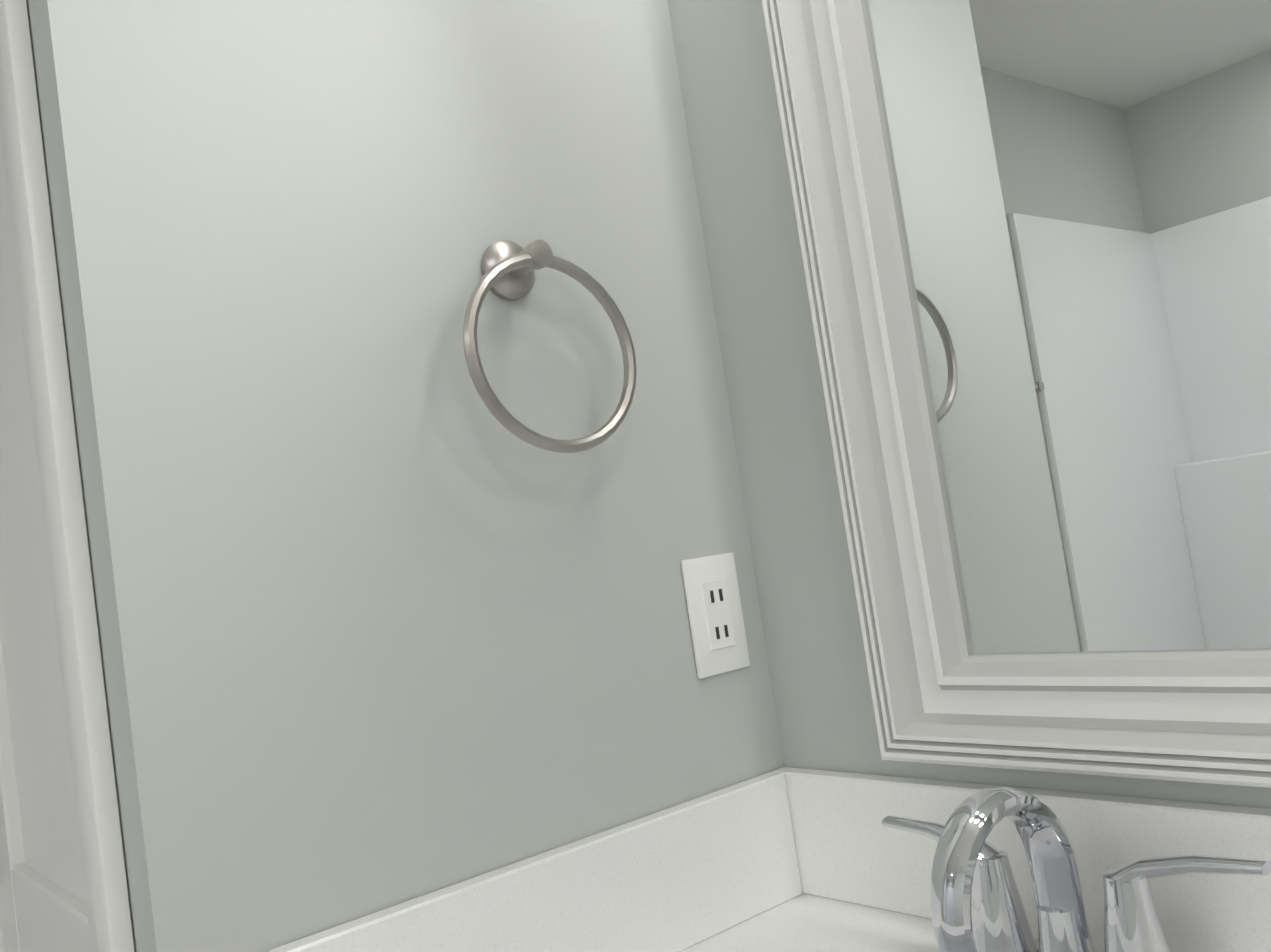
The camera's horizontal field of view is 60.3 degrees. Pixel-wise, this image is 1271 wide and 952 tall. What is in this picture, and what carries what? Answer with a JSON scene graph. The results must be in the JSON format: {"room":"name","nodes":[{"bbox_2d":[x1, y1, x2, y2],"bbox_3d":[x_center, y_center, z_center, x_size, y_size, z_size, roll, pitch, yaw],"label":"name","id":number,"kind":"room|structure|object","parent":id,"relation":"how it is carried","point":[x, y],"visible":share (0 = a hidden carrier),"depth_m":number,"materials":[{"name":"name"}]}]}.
{"room":"bathroom","nodes":[
{"label":"bathroom","id":0,"kind":"room"},
{"bbox_2d":[27,0,783,951],"bbox_3d":[-0.102,0.113,1.004,0.712,2.440,0.090,-5,-5,-40],"label":"wall","id":1,"kind":"structure","parent":0,"point":[391,610],"depth_m":0.88,"materials":[{"name":"grey paint"}]},
{"bbox_2d":[463,239,636,452],"bbox_3d":[-0.086,-0.116,0.959,0.178,0.203,0.064,-5,-5,-40],"label":"towel ring","id":2,"kind":"object","parent":1,"relation":"attached to","point":[508,268],"visible":1,"depth_m":0.95,"materials":[{"name":"silver metal"}]},
{"bbox_2d":[681,552,749,678],"bbox_3d":[0.081,0.137,1.085,0.070,0.116,0.008,-5,-5,-40],"label":"electrical outlet plate","id":3,"kind":"object","parent":1,"relation":"attached to","point":[716,620],"visible":1,"depth_m":1.08,"materials":[{"name":"white plastic"}]},
{"bbox_2d":[667,0,1270,808],"bbox_3d":[1.280,-0.169,-0.238,0.144,2.440,3.627,-5,-5,-40],"label":"wall","id":4,"kind":"structure","parent":0,"point":[1036,244],"depth_m":0.89,"materials":[{"name":"grey paint"}]},
{"bbox_3d":[0.088,1.239,-0.900,3.017,0.080,4.503,-5,-5,-40],"label":"floor","id":5,"kind":"structure","parent":0,"visible":0},
{"bbox_2d":[269,767,1270,951],"bbox_3d":[0.664,0.648,0.112,0.552,1.049,2.085,-5,-5,-40],"label":"bathroom vanity","id":6,"kind":"object","parent":5,"relation":"on","point":[786,859],"visible":1,"depth_m":0.89,"materials":[{"name":"white stone"}]},
{"bbox_3d":[-0.611,0.196,1.145,0.100,2.440,0.786,-5,-5,-40],"label":"wall","id":7,"kind":"structure","parent":0,"visible":0},
{"bbox_2d":[0,132,91,951],"bbox_3d":[-0.576,0.386,1.050,0.088,2.020,0.609,-5,-5,-40],"label":"door","id":8,"kind":"structure","parent":7,"relation":"in","point":[43,905],"depth_m":1.09,"materials":[{"name":"white wood"}]},
{"bbox_2d":[0,0,134,951],"bbox_3d":[-0.549,0.359,1.075,0.117,2.092,0.724,-5,-5,-40],"label":"door frame","id":9,"kind":"structure","parent":7,"relation":"attached to","point":[94,782],"depth_m":0.79,"materials":[{"name":"white wood"}]}
]}

